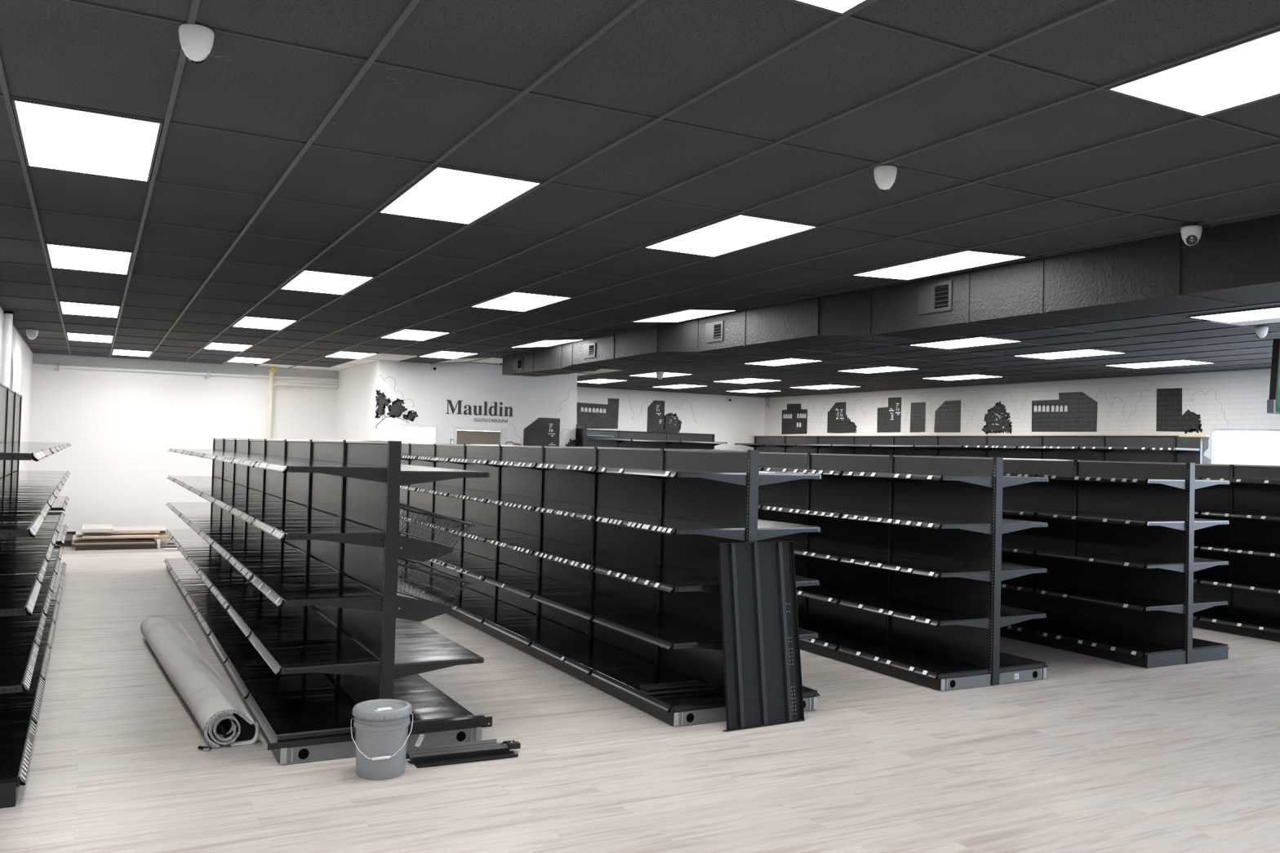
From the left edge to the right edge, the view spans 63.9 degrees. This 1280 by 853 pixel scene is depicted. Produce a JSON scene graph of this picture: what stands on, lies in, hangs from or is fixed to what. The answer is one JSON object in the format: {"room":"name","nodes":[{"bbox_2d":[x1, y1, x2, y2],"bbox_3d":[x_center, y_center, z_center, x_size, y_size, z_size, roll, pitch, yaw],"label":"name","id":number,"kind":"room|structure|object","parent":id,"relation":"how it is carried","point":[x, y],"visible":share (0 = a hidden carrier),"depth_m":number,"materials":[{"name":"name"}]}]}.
{"room":"empty retail store","nodes":[
{"label":"empty retail store","id":0,"kind":"room"},
{"bbox_2d":[0,306,32,470],"bbox_3d":[-4.994,0.143,7.234,0.123,3.400,24.470,2,-2,-28],"label":"wall","id":1,"kind":"structure","parent":0,"point":[21,368],"depth_m":15.38,"materials":[{"name":"white paint"}]},
{"bbox_2d":[1,311,13,388],"bbox_3d":[-7.262,0.287,11.707,0.098,3.206,0.100,2,-2,-28],"label":"window","id":2,"kind":"structure","parent":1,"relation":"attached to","point":[8,316],"depth_m":11.70,"materials":[{"name":"white glass"}]},
{"bbox_2d":[62,551,178,554],"bbox_3d":[-8.375,1.961,15.915,2.230,0.004,0.030,2,-2,-28],"label":"trim","id":3,"kind":"structure","parent":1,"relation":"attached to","point":[167,551],"depth_m":16.12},
{"bbox_2d":[28,352,337,531],"bbox_3d":[-8.322,0.339,19.056,5.170,3.400,0.340,2,-2,-28],"label":"wall","id":4,"kind":"structure","parent":0,"point":[120,428],"depth_m":18.56,"materials":[{"name":"white paint"}]},
{"bbox_2d":[66,530,165,534],"bbox_3d":[-8.286,1.971,18.869,5.170,0.130,0.015,2,-2,-28],"label":"baseboard","id":5,"kind":"structure","parent":4,"relation":"attached to","point":[163,531],"depth_m":17.99,"materials":[{"name":"black rubber"}]},
{"bbox_2d":[31,362,338,382],"bbox_3d":[-8.187,-0.963,18.888,5.160,0.140,0.105,2,-2,-28],"label":"pipe","id":6,"kind":"object","parent":4,"relation":"attached to","point":[58,365],"visible":1,"depth_m":18.72,"materials":[{"name":"white plastic"}]},
{"bbox_2d":[266,369,338,439],"bbox_3d":[-6.477,0.523,19.666,1.300,3.160,0.094,2,-2,-28],"label":"pipe","id":7,"kind":"object","parent":4,"relation":"attached to","point":[271,379],"visible":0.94,"depth_m":19.39,"materials":[{"name":"beige plastic"}]},
{"bbox_2d":[270,367,276,372],"bbox_3d":[-6.902,-1.073,19.341,0.120,0.100,0.117,2,-2,-28],"label":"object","id":8,"kind":"object","parent":7,"relation":"attached to","point":[272,369],"visible":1,"depth_m":19.30,"materials":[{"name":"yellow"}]},
{"bbox_2d":[336,360,578,446],"bbox_3d":[-3.701,0.479,19.772,3.801,3.400,3.814,2,-2,-28],"label":"wall","id":9,"kind":"structure","parent":0,"point":[538,411],"depth_m":18.19,"materials":[{"name":"white paint"}]},
{"bbox_2d":[386,422,438,444],"bbox_3d":[-3.903,1.034,17.508,0.890,2.170,0.025,2,-2,-28],"label":"door frame","id":10,"kind":"structure","parent":9,"relation":"in","point":[436,426],"depth_m":17.60,"materials":[{"name":"white plastic"}]},
{"bbox_2d":[430,364,437,371],"bbox_3d":[-3.536,-1.013,17.673,0.114,0.114,0.116,2,-2,-28],"label":"dome camera","id":11,"kind":"object","parent":9,"relation":"attached to","point":[433,367],"visible":1,"depth_m":17.68,"materials":[{"name":"white plastic"}]},
{"bbox_2d":[456,430,500,444],"bbox_3d":[-2.878,1.096,18.113,0.810,2.030,0.015,2,-2,-28],"label":"roller blind","id":12,"kind":"object","parent":9,"relation":"attached to","point":[482,437],"depth_m":18.13,"materials":[{"name":"brown fabric"}]},
{"bbox_2d":[451,424,508,444],"bbox_3d":[-2.857,1.067,18.102,1.055,2.190,0.085,2,-2,-28],"label":"door","id":13,"kind":"structure","parent":9,"relation":"in","point":[482,437],"depth_m":18.12,"materials":[{"name":"white wood"}]},
{"bbox_2d":[449,439,453,444],"bbox_3d":[-3.263,0.288,17.815,0.055,0.150,0.049,2,-2,-28],"label":"wall box","id":14,"kind":"object","parent":13,"relation":"attached to","point":[451,441],"visible":0.64,"depth_m":17.79,"materials":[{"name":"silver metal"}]},
{"bbox_2d":[0,0,1279,397],"bbox_3d":[1.967,-1.287,11.028,15.830,0.390,24.770,2,-2,-28],"label":"ceiling","id":15,"kind":"structure","parent":0,"point":[641,123],"depth_m":5.05,"materials":[{"name":"black tile"}]},
{"bbox_2d":[26,328,38,339],"bbox_3d":[-8.151,-1.231,13.764,0.140,0.133,0.140,2,-2,-28],"label":"dome camera","id":16,"kind":"object","parent":15,"relation":"attached to","point":[32,334],"visible":1,"depth_m":13.72,"materials":[{"name":"white plastic"}]},
{"bbox_2d":[11,97,162,182],"bbox_3d":[-2.664,-1.367,4.970,0.576,0.020,1.194,2,-2,-28],"label":"recessed light","id":17,"kind":"object","parent":15,"relation":"in","point":[53,136],"visible":1,"depth_m":4.87,"materials":[{"name":"grey plastic"}]},
{"bbox_2d":[45,243,133,274],"bbox_3d":[-4.389,-1.335,8.195,0.576,0.020,1.194,2,-2,-28],"label":"recessed light","id":18,"kind":"object","parent":15,"relation":"in","point":[60,256],"visible":1,"depth_m":8.12,"materials":[{"name":"grey plastic"}]},
{"bbox_2d":[58,301,120,317],"bbox_3d":[-6.114,-1.303,11.420,0.576,0.020,1.194,2,-2,-28],"label":"recessed light","id":19,"kind":"object","parent":15,"relation":"in","point":[67,308],"visible":1,"depth_m":11.35,"materials":[{"name":"grey plastic"}]},
{"bbox_2d":[66,332,113,342],"bbox_3d":[-7.840,-1.272,14.645,0.576,0.020,1.194,2,-2,-28],"label":"recessed light","id":20,"kind":"object","parent":15,"relation":"in","point":[71,336],"visible":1,"depth_m":14.59,"materials":[{"name":"grey plastic"}]},
{"bbox_2d":[111,348,152,356],"bbox_3d":[-8.452,-1.229,17.082,0.576,0.020,1.194,2,-2,-28],"label":"recessed light","id":21,"kind":"object","parent":15,"relation":"in","point":[115,352],"visible":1,"depth_m":17.02,"materials":[{"name":"grey plastic"}]},
{"bbox_2d":[178,23,213,63],"bbox_3d":[-1.530,-1.314,3.538,0.112,0.106,0.112,2,-2,-28],"label":"dome camera","id":22,"kind":"object","parent":15,"relation":"attached to","point":[196,41],"visible":1,"depth_m":3.50,"materials":[{"name":"white plastic"}]},
{"bbox_2d":[203,342,253,351],"bbox_3d":[-6.228,-1.208,15.506,0.576,0.020,1.194,2,-2,-28],"label":"recessed light","id":23,"kind":"object","parent":15,"relation":"in","point":[212,345],"visible":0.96,"depth_m":15.45,"materials":[{"name":"grey plastic"}]},
{"bbox_2d":[226,356,270,363],"bbox_3d":[-6.840,-1.165,17.944,0.576,0.020,1.194,2,-2,-28],"label":"recessed light","id":24,"kind":"object","parent":15,"relation":"in","point":[237,359],"visible":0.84,"depth_m":17.86,"materials":[{"name":"grey plastic"}]},
{"bbox_2d":[231,315,297,329],"bbox_3d":[-4.503,-1.240,12.281,0.576,0.020,1.194,2,-2,-28],"label":"recessed light","id":25,"kind":"object","parent":15,"relation":"in","point":[248,322],"visible":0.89,"depth_m":12.21,"materials":[{"name":"grey plastic"}]},
{"bbox_2d":[280,269,374,294],"bbox_3d":[-2.777,-1.271,9.056,0.576,0.020,1.194,2,-2,-28],"label":"recessed light","id":26,"kind":"object","parent":15,"relation":"in","point":[312,281],"visible":0.91,"depth_m":8.98,"materials":[{"name":"grey plastic"}]},
{"bbox_2d":[324,351,377,359],"bbox_3d":[-4.616,-1.144,16.368,0.576,0.020,1.194,2,-2,-28],"label":"recessed light","id":27,"kind":"object","parent":15,"relation":"in","point":[344,354],"visible":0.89,"depth_m":16.31,"materials":[{"name":"grey plastic"}]},
{"bbox_2d":[380,328,450,341],"bbox_3d":[-2.891,-1.176,13.143,0.576,0.020,1.194,2,-2,-28],"label":"recessed light","id":28,"kind":"object","parent":15,"relation":"in","point":[404,334],"visible":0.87,"depth_m":13.07,"materials":[{"name":"grey plastic"}]},
{"bbox_2d":[418,351,477,359],"bbox_3d":[-2.966,-1.112,15.867,0.576,0.020,1.194,2,-2,-28],"label":"recessed light","id":29,"kind":"object","parent":15,"relation":"in","point":[441,354],"visible":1,"depth_m":15.81,"materials":[{"name":"grey plastic"}]},
{"bbox_2d":[377,164,542,224],"bbox_3d":[-1.052,-1.303,5.831,0.576,0.020,1.194,2,-2,-28],"label":"recessed light","id":30,"kind":"object","parent":15,"relation":"in","point":[443,193],"visible":0.91,"depth_m":5.74,"materials":[{"name":"grey plastic"}]},
{"bbox_2d":[470,291,572,311],"bbox_3d":[-1.165,-1.208,9.918,0.576,0.020,1.194,2,-2,-28],"label":"recessed light","id":31,"kind":"object","parent":15,"relation":"in","point":[513,300],"visible":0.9,"depth_m":9.85,"materials":[{"name":"grey plastic"}]},
{"bbox_2d":[510,338,583,347],"bbox_3d":[-1.278,-1.140,14.005,0.576,0.077,1.194,2,-2,-28],"label":"ceiling light","id":32,"kind":"object","parent":15,"relation":"attached to","point":[545,343],"visible":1,"depth_m":13.91,"materials":[{"name":"grey plastic"}]},
{"bbox_2d":[577,377,627,383],"bbox_3d":[-0.814,-0.933,20.951,0.609,0.020,1.280,2,-2,-28],"label":"recessed light","id":33,"kind":"object","parent":15,"relation":"in","point":[600,380],"visible":0.83,"depth_m":20.82,"materials":[{"name":"grey plastic"}]},
{"bbox_2d":[656,371,663,379],"bbox_3d":[0.352,-0.898,18.150,0.140,0.135,0.140,2,-2,-28],"label":"dome camera","id":34,"kind":"object","parent":15,"relation":"attached to","point":[660,375],"visible":1,"depth_m":18.10,"materials":[{"name":"white plastic"}]},
{"bbox_2d":[628,371,693,377],"bbox_3d":[0.368,-0.953,18.811,0.676,0.020,1.194,2,-2,-28],"label":"recessed light","id":35,"kind":"object","parent":15,"relation":"in","point":[650,374],"visible":0.8,"depth_m":18.71,"materials":[{"name":"grey plastic"}]},
{"bbox_2d":[651,383,707,388],"bbox_3d":[0.842,-0.865,21.961,0.646,0.020,1.280,2,-2,-28],"label":"recessed light","id":36,"kind":"object","parent":15,"relation":"in","point":[680,385],"visible":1,"depth_m":21.86,"materials":[{"name":"grey plastic"}]},
{"bbox_2d":[657,384,702,388],"bbox_3d":[0.842,-0.865,21.961,0.622,0.020,1.256,2,-2,-28],"label":"diffuser","id":37,"kind":"object","parent":36,"relation":"attached to","point":[672,386],"depth_m":21.87,"materials":[{"name":"white plastic"}]},
{"bbox_2d":[632,309,736,321],"bbox_3d":[0.447,-1.167,10.780,0.576,0.067,1.194,2,-2,-28],"label":"ceiling light","id":38,"kind":"object","parent":15,"relation":"attached to","point":[687,314],"visible":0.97,"depth_m":10.69,"materials":[{"name":"grey plastic"}]},
{"bbox_2d":[643,213,818,257],"bbox_3d":[0.560,-1.239,6.693,0.576,0.020,1.194,2,-2,-28],"label":"recessed light","id":39,"kind":"object","parent":15,"relation":"in","point":[740,231],"visible":0.94,"depth_m":6.61,"materials":[{"name":"grey plastic"}]},
{"bbox_2d":[712,377,782,383],"bbox_3d":[2.054,-0.885,19.767,0.737,0.020,1.292,2,-2,-28],"label":"recessed light","id":40,"kind":"object","parent":15,"relation":"in","point":[746,380],"visible":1,"depth_m":19.67,"materials":[{"name":"grey plastic"}]},
{"bbox_2d":[726,388,782,392],"bbox_3d":[2.521,-0.798,22.878,0.743,0.020,1.121,2,-2,-28],"label":"recessed light","id":41,"kind":"object","parent":15,"relation":"in","point":[750,390],"visible":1,"depth_m":22.78,"materials":[{"name":"grey plastic"}]},
{"bbox_2d":[728,389,774,392],"bbox_3d":[2.521,-0.798,22.878,0.719,0.020,1.097,2,-2,-28],"label":"diffuser","id":42,"kind":"object","parent":41,"relation":"attached to","point":[739,390],"depth_m":22.81,"materials":[{"name":"white plastic"}]},
{"bbox_2d":[743,357,822,365],"bbox_3d":[2.159,-0.983,15.579,0.591,0.020,1.219,2,-2,-28],"label":"recessed light","id":43,"kind":"object","parent":15,"relation":"in","point":[793,360],"visible":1,"depth_m":15.48,"materials":[{"name":"grey plastic"}]},
{"bbox_2d":[789,384,861,389],"bbox_3d":[3.759,-0.812,20.914,0.780,0.020,1.341,2,-2,-28],"label":"recessed light","id":44,"kind":"object","parent":15,"relation":"in","point":[824,386],"visible":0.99,"depth_m":20.84,"materials":[{"name":"grey plastic"}]},
{"bbox_2d":[791,0,868,14],"bbox_3d":[0.673,-1.335,2.606,0.576,0.020,1.194,2,-2,-28],"label":"recessed light","id":45,"kind":"object","parent":15,"relation":"in","point":[838,6],"visible":1,"depth_m":3.19,"materials":[{"name":"grey plastic"}]},
{"bbox_2d":[836,365,919,373],"bbox_3d":[3.813,-0.917,16.505,0.652,0.020,1.219,2,-2,-28],"label":"recessed light","id":46,"kind":"object","parent":15,"relation":"in","point":[884,368],"visible":1,"depth_m":16.42,"materials":[{"name":"grey plastic"}]},
{"bbox_2d":[873,165,897,191],"bbox_3d":[1.195,-1.206,5.006,0.110,0.106,0.110,2,-2,-28],"label":"dome camera","id":47,"kind":"object","parent":15,"relation":"attached to","point":[885,176],"visible":1,"depth_m":4.97,"materials":[{"name":"white plastic"}]},
{"bbox_2d":[502,213,1279,377],"bbox_3d":[2.606,-1.007,8.220,0.802,0.451,18.980,2,-2,-28],"label":"air duct","id":48,"kind":"object","parent":15,"relation":"hanging from","point":[1236,263],"visible":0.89,"depth_m":7.72,"materials":[{"name":"black metal"}]},
{"bbox_2d":[512,357,523,371],"bbox_3d":[-1.872,-0.954,15.787,0.014,0.190,0.390,2,-2,-28],"label":"air vent","id":49,"kind":"object","parent":48,"relation":"attached to","point":[517,362],"depth_m":15.78,"materials":[{"name":"black metal"}]},
{"bbox_2d":[582,342,595,359],"bbox_3d":[-0.664,-0.997,13.502,0.014,0.190,0.360,2,-2,-28],"label":"air vent","id":50,"kind":"object","parent":48,"relation":"attached to","point":[588,348],"depth_m":13.50,"materials":[{"name":"black"}]},
{"bbox_2d":[705,320,724,342],"bbox_3d":[0.792,-1.005,10.924,0.014,0.210,0.340,2,-2,-28],"label":"air vent","id":51,"kind":"object","parent":48,"relation":"attached to","point":[714,330],"depth_m":10.92,"materials":[{"name":"black metal"}]},
{"bbox_2d":[918,280,952,315],"bbox_3d":[2.346,-1.023,8.161,0.014,0.235,0.360,2,-2,-28],"label":"air vent","id":52,"kind":"object","parent":48,"relation":"attached to","point":[935,296],"depth_m":8.15,"materials":[{"name":"black metal"}]},
{"bbox_2d":[851,249,1027,279],"bbox_3d":[2.172,-1.187,7.555,0.576,0.043,1.194,2,-2,-28],"label":"ceiling light","id":53,"kind":"object","parent":15,"relation":"attached to","point":[967,259],"visible":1,"depth_m":7.48,"materials":[{"name":"grey plastic"}]},
{"bbox_2d":[921,373,1003,380],"bbox_3d":[5.506,-0.846,17.576,0.640,0.020,1.243,2,-2,-28],"label":"recessed light","id":54,"kind":"object","parent":15,"relation":"in","point":[976,375],"visible":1,"depth_m":17.47,"materials":[{"name":"grey plastic"}]},
{"bbox_2d":[908,336,1022,349],"bbox_3d":[3.908,-1.013,12.395,0.670,0.020,1.170,2,-2,-28],"label":"recessed light","id":55,"kind":"object","parent":15,"relation":"in","point":[982,340],"visible":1,"depth_m":12.31,"materials":[{"name":"grey plastic"}]},
{"bbox_2d":[1014,348,1126,359],"bbox_3d":[5.571,-0.946,13.360,0.701,0.020,1.182,2,-2,-28],"label":"recessed light","id":56,"kind":"object","parent":15,"relation":"in","point":[1092,352],"visible":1,"depth_m":13.29,"materials":[{"name":"grey plastic"}]},
{"bbox_2d":[1104,359,1214,368],"bbox_3d":[7.245,-0.877,14.351,0.676,0.020,1.207,2,-2,-28],"label":"recessed light","id":57,"kind":"object","parent":15,"relation":"in","point":[1186,362],"visible":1,"depth_m":14.27,"materials":[{"name":"grey plastic"}]},
{"bbox_2d":[1180,225,1202,245],"bbox_3d":[3.263,-1.123,6.077,0.113,0.110,0.113,2,-2,-28],"label":"dome camera","id":58,"kind":"object","parent":15,"relation":"attached to","point":[1190,235],"visible":1,"depth_m":6.04,"materials":[{"name":"white plastic"}]},
{"bbox_2d":[1105,27,1279,116],"bbox_3d":[2.285,-1.271,3.468,0.576,0.020,1.194,2,-2,-28],"label":"recessed light","id":59,"kind":"object","parent":15,"relation":"in","point":[1246,71],"visible":0.85,"depth_m":3.74,"materials":[{"name":"grey plastic"}]},
{"bbox_2d":[1188,306,1279,322],"bbox_3d":[5.742,-1.038,9.352,0.621,0.020,1.170,2,-2,-28],"label":"recessed light","id":60,"kind":"object","parent":15,"relation":"in","point":[1267,313],"visible":1,"depth_m":9.52,"materials":[{"name":"grey plastic"}]},
{"bbox_2d":[1255,326,1268,337],"bbox_3d":[6.245,-0.943,10.313,0.113,0.107,0.113,2,-2,-28],"label":"dome camera","id":61,"kind":"object","parent":15,"relation":"attached to","point":[1261,331],"visible":1,"depth_m":10.28,"materials":[{"name":"white plastic"}]},
{"bbox_2d":[1266,338,1279,413],"bbox_3d":[5.151,-0.582,7.890,1.028,1.000,0.055,2,-2,-28],"label":"screen","id":62,"kind":"object","parent":15,"relation":"hanging from","point":[1273,402],"visible":1,"depth_m":7.66,"materials":[{"name":"black metal"}]},
{"bbox_2d":[0,537,1279,852],"bbox_3d":[1.899,2.176,10.901,15.830,0.120,24.670,2,-2,-28],"label":"floor","id":63,"kind":"structure","parent":0,"point":[1096,754],"depth_m":5.88,"materials":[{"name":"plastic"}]},
{"bbox_2d":[0,383,71,808],"bbox_3d":[-5.556,0.717,9.171,0.661,2.315,9.794,2,-2,-28],"label":"wall shelving","id":64,"kind":"object","parent":63,"relation":"on","point":[32,571],"visible":1,"depth_m":6.54,"materials":[{"name":"black metal"}]},
{"bbox_2d":[57,533,72,546],"bbox_3d":[-9.668,1.911,17.265,0.200,0.100,1.200,2,-2,-28],"label":"box","id":65,"kind":"object","parent":63,"relation":"on","point":[68,538],"visible":0.57,"depth_m":16.80,"materials":[{"name":"grey laminate"}]},
{"bbox_2d":[75,538,157,550],"bbox_3d":[-8.645,1.943,16.950,1.173,0.075,1.020,2,-2,-28],"label":"board","id":66,"kind":"object","parent":63,"relation":"on","point":[128,546],"visible":0.5,"depth_m":16.50,"materials":[{"name":"grey laminate"}]},
{"bbox_2d":[72,537,155,545],"bbox_3d":[-8.708,1.893,16.997,1.183,0.022,0.980,2,-2,-28],"label":"board","id":67,"kind":"object","parent":66,"relation":"on","point":[153,542],"visible":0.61,"depth_m":16.58,"materials":[{"name":"brown wood"}]},
{"bbox_2d":[74,537,152,542],"bbox_3d":[-8.730,1.866,17.030,1.133,0.030,0.900,2,-2,-28],"label":"board","id":68,"kind":"object","parent":67,"relation":"on","point":[144,540],"visible":0.46,"depth_m":16.68,"materials":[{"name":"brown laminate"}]},
{"bbox_2d":[72,534,128,540],"bbox_3d":[-8.949,1.833,17.027,0.803,0.022,0.800,2,-2,-28],"label":"board","id":69,"kind":"object","parent":68,"relation":"on","point":[74,537],"visible":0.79,"depth_m":16.69,"materials":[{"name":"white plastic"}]},
{"bbox_2d":[78,533,168,539],"bbox_3d":[-8.596,1.824,17.131,1.363,0.018,0.850,2,-2,-28],"label":"board","id":70,"kind":"object","parent":69,"relation":"on","point":[160,535],"visible":0.46,"depth_m":16.79,"materials":[{"name":"brown wood"}]},
{"bbox_2d":[82,533,158,537],"bbox_3d":[-8.640,1.801,17.079,1.113,0.022,0.700,2,-2,-28],"label":"board","id":71,"kind":"object","parent":70,"relation":"on","point":[156,535],"visible":0.68,"depth_m":16.88,"materials":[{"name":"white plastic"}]},
{"bbox_2d":[75,530,107,535],"bbox_3d":[-9.132,1.767,17.099,0.463,0.018,0.800,2,-2,-28],"label":"board","id":72,"kind":"object","parent":71,"relation":"on","point":[77,532],"visible":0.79,"depth_m":16.79,"materials":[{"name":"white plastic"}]},
{"bbox_2d":[83,531,159,534],"bbox_3d":[-8.752,1.764,17.332,1.133,0.018,0.950,2,-2,-28],"label":"board","id":73,"kind":"object","parent":72,"relation":"on","point":[113,532],"visible":0.39,"depth_m":16.98,"materials":[{"name":"brown wood"}]},
{"bbox_2d":[113,525,166,531],"bbox_3d":[-8.782,1.749,17.571,1.203,0.020,0.900,2,-2,-28],"label":"board","id":74,"kind":"object","parent":73,"relation":"on","point":[127,528],"visible":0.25,"depth_m":17.53,"materials":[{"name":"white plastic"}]},
{"bbox_2d":[81,524,113,533],"bbox_3d":[-9.032,1.692,17.097,0.453,0.055,1.100,2,-2,-28],"label":"board","id":75,"kind":"object","parent":74,"relation":"on","point":[86,528],"visible":1,"depth_m":16.76,"materials":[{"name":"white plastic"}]},
{"bbox_2d":[156,539,160,548],"bbox_3d":[-7.926,1.934,16.904,0.050,0.130,0.080,2,-2,-28],"label":"block","id":76,"kind":"object","parent":63,"relation":"on","point":[158,541],"visible":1,"depth_m":16.87,"materials":[{"name":"white plastic"}]},
{"bbox_2d":[164,547,178,550],"bbox_3d":[-7.515,2.002,16.797,0.480,0.010,0.255,2,-2,-28],"label":"board","id":77,"kind":"object","parent":63,"relation":"on","point":[165,548],"visible":0.36,"depth_m":16.70,"materials":[{"name":"white plastic"}]},
{"bbox_2d":[140,616,260,748],"bbox_3d":[-3.352,1.791,7.666,0.351,0.227,3.812,2,-2,-31],"label":"roll","id":78,"kind":"object","parent":63,"relation":"on","point":[223,718],"visible":1,"depth_m":6.73,"materials":[{"name":"grey carpet"}]},
{"bbox_2d":[197,746,211,751],"bbox_3d":[-2.528,1.866,5.950,0.083,0.022,0.042,1,-1,10],"label":"scrap","id":79,"kind":"object","parent":63,"relation":"on","point":[205,748],"visible":1,"depth_m":5.95,"materials":[{"name":"black"}]},
{"bbox_2d":[164,438,492,764],"bbox_3d":[-3.769,1.038,10.324,1.310,1.824,9.796,2,-2,-28],"label":"shelving","id":80,"kind":"object","parent":63,"relation":"on","point":[288,571],"visible":1,"depth_m":6.74,"materials":[{"name":"black metal"}]},
{"bbox_2d":[396,557,473,606],"bbox_3d":[-1.504,0.958,6.695,0.476,0.278,1.173,2,-2,-28],"label":"wire basket","id":81,"kind":"object","parent":80,"relation":"attached to","point":[402,588],"visible":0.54,"depth_m":6.37,"materials":[{"name":"black metal"}]},
{"bbox_2d":[398,502,475,547],"bbox_3d":[-1.495,0.604,6.704,0.476,0.278,1.173,2,-2,-28],"label":"wire basket","id":82,"kind":"object","parent":80,"relation":"attached to","point":[422,512],"visible":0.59,"depth_m":6.29,"materials":[{"name":"black metal"}]},
{"bbox_2d":[351,698,413,780],"bbox_3d":[-1.420,1.715,5.633,0.328,0.370,0.327,2,-2,-28],"label":"bucket","id":83,"kind":"object","parent":63,"relation":"on","point":[381,726],"visible":1,"depth_m":5.52,"materials":[{"name":"grey plastic"}]},
{"bbox_2d":[405,738,497,759],"bbox_3d":[-1.130,1.894,6.023,0.615,0.048,0.058,2,-2,-26],"label":"rail","id":84,"kind":"object","parent":63,"relation":"on","point":[487,741],"visible":0.38,"depth_m":6.05,"materials":[{"name":"grey metal"}]},
{"bbox_2d":[413,750,518,768],"bbox_3d":[-0.994,1.908,5.893,0.590,0.020,0.093,2,-2,-26],"label":"strip","id":85,"kind":"object","parent":63,"relation":"on","point":[508,754],"visible":1,"depth_m":5.88,"materials":[{"name":"black metal"}]},
{"bbox_2d":[407,740,520,761],"bbox_3d":[-1.013,1.879,5.959,0.651,0.040,0.086,2,-2,-25],"label":"shelf rail","id":86,"kind":"object","parent":85,"relation":"on","point":[505,746],"visible":1,"depth_m":5.95,"materials":[{"name":"grey metal"}]},
{"bbox_2d":[575,424,613,446],"bbox_3d":[-1.656,1.121,20.593,0.637,2.265,3.698,2,-2,-28],"label":"wall shelving","id":87,"kind":"object","parent":63,"relation":"on","point":[580,429],"visible":0.04,"depth_m":18.96,"materials":[{"name":"black metal"}]},
{"bbox_2d":[397,443,824,726],"bbox_3d":[-1.545,1.119,11.335,1.249,1.830,9.796,2,-2,-28],"label":"shelving","id":88,"kind":"object","parent":63,"relation":"on","point":[599,566],"depth_m":8.50,"materials":[{"name":"black metal"}]},
{"bbox_2d":[505,441,522,445],"bbox_3d":[-2.135,1.229,18.285,0.650,1.913,0.280,2,-2,-28],"label":"tool","id":89,"kind":"object","parent":88,"relation":"on","point":[513,444],"visible":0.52,"depth_m":18.27,"materials":[{"name":"black metal"}]},
{"bbox_2d":[586,429,727,449],"bbox_3d":[0.186,1.230,22.550,3.698,2.240,0.661,2,-2,-28],"label":"wall shelving","id":90,"kind":"object","parent":63,"relation":"on","point":[634,439],"visible":0.11,"depth_m":22.84,"materials":[{"name":"black metal"}]},
{"bbox_2d":[717,541,804,731],"bbox_3d":[0.803,1.387,6.902,0.663,1.203,0.192,2,-2,-31],"label":"panel","id":91,"kind":"object","parent":63,"relation":"on","point":[759,618],"visible":1,"depth_m":6.92,"materials":[{"name":"black metal"}]},
{"bbox_2d":[757,452,1050,691],"bbox_3d":[0.569,1.205,12.575,1.248,1.830,9.796,2,-2,-28],"label":"shelving","id":92,"kind":"object","parent":63,"relation":"on","point":[906,560],"visible":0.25,"depth_m":8.93,"materials":[{"name":"black metal"}]},
{"bbox_2d":[734,435,1202,463],"bbox_3d":[5.209,1.295,19.826,0.661,2.245,11.393,2,-2,-28],"label":"wall shelving","id":93,"kind":"object","parent":63,"relation":"on","point":[1174,449],"visible":0.22,"depth_m":18.00,"materials":[{"name":"black metal"}]},
{"bbox_2d":[1000,458,1231,668],"bbox_3d":[2.719,1.289,13.684,1.248,1.830,9.794,2,-2,-28],"label":"shelving","id":94,"kind":"object","parent":63,"relation":"on","point":[1117,549],"visible":0.27,"depth_m":9.94,"materials":[{"name":"black metal"}]},
{"bbox_2d":[1192,463,1279,642],"bbox_3d":[5.020,1.380,14.917,1.248,1.830,9.794,2,-2,-28],"label":"shelving","id":95,"kind":"object","parent":63,"relation":"on","point":[1251,544],"visible":0.08,"depth_m":11.46,"materials":[{"name":"black metal"}]},
{"bbox_2d":[1203,428,1279,466],"bbox_3d":[7.786,1.173,12.472,1.740,2.273,0.090,1,-2,29],"label":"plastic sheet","id":96,"kind":"object","parent":63,"relation":"on","point":[1226,446],"visible":0.22,"depth_m":12.66,"materials":[{"name":"white plastic"}]},
{"bbox_3d":[-7.654,1.997,17.015,0.500,0.020,0.040,2,-1,1],"label":"metal offcut","id":97,"kind":"object","parent":63,"relation":"on","visible":0},
{"bbox_2d":[161,545,176,546],"bbox_3d":[-7.656,1.975,16.960,0.450,0.020,0.040,2,-1,-8],"label":"metal offcut","id":98,"kind":"object","parent":97,"relation":"on","point":[162,545],"visible":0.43,"depth_m":16.93,"materials":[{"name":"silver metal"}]},
{"bbox_2d":[576,386,764,449],"bbox_3d":[0.092,0.679,23.890,6.920,3.400,0.126,2,-2,-28],"label":"wall","id":99,"kind":"structure","parent":0,"point":[735,421],"depth_m":24.23,"materials":[{"name":"white paint"}]},
{"bbox_2d":[725,395,732,402],"bbox_3d":[2.164,-0.663,24.867,0.138,0.138,0.140,2,-2,-28],"label":"dome camera","id":100,"kind":"object","parent":99,"relation":"attached to","point":[728,399],"visible":1,"depth_m":24.87,"materials":[{"name":"white plastic"}]},
{"bbox_2d":[764,368,1279,463],"bbox_3d":[8.893,0.691,14.657,0.146,3.400,24.470,2,-2,-28],"label":"wall","id":101,"kind":"structure","parent":0,"point":[1187,403],"depth_m":17.86,"materials":[{"name":"white paint"}]},
{"bbox_2d":[751,435,1209,437],"bbox_3d":[5.664,0.190,20.199,0.370,0.027,11.660,2,-2,-28],"label":"trim","id":102,"kind":"structure","parent":101,"relation":"attached to","point":[1180,436],"depth_m":18.16,"materials":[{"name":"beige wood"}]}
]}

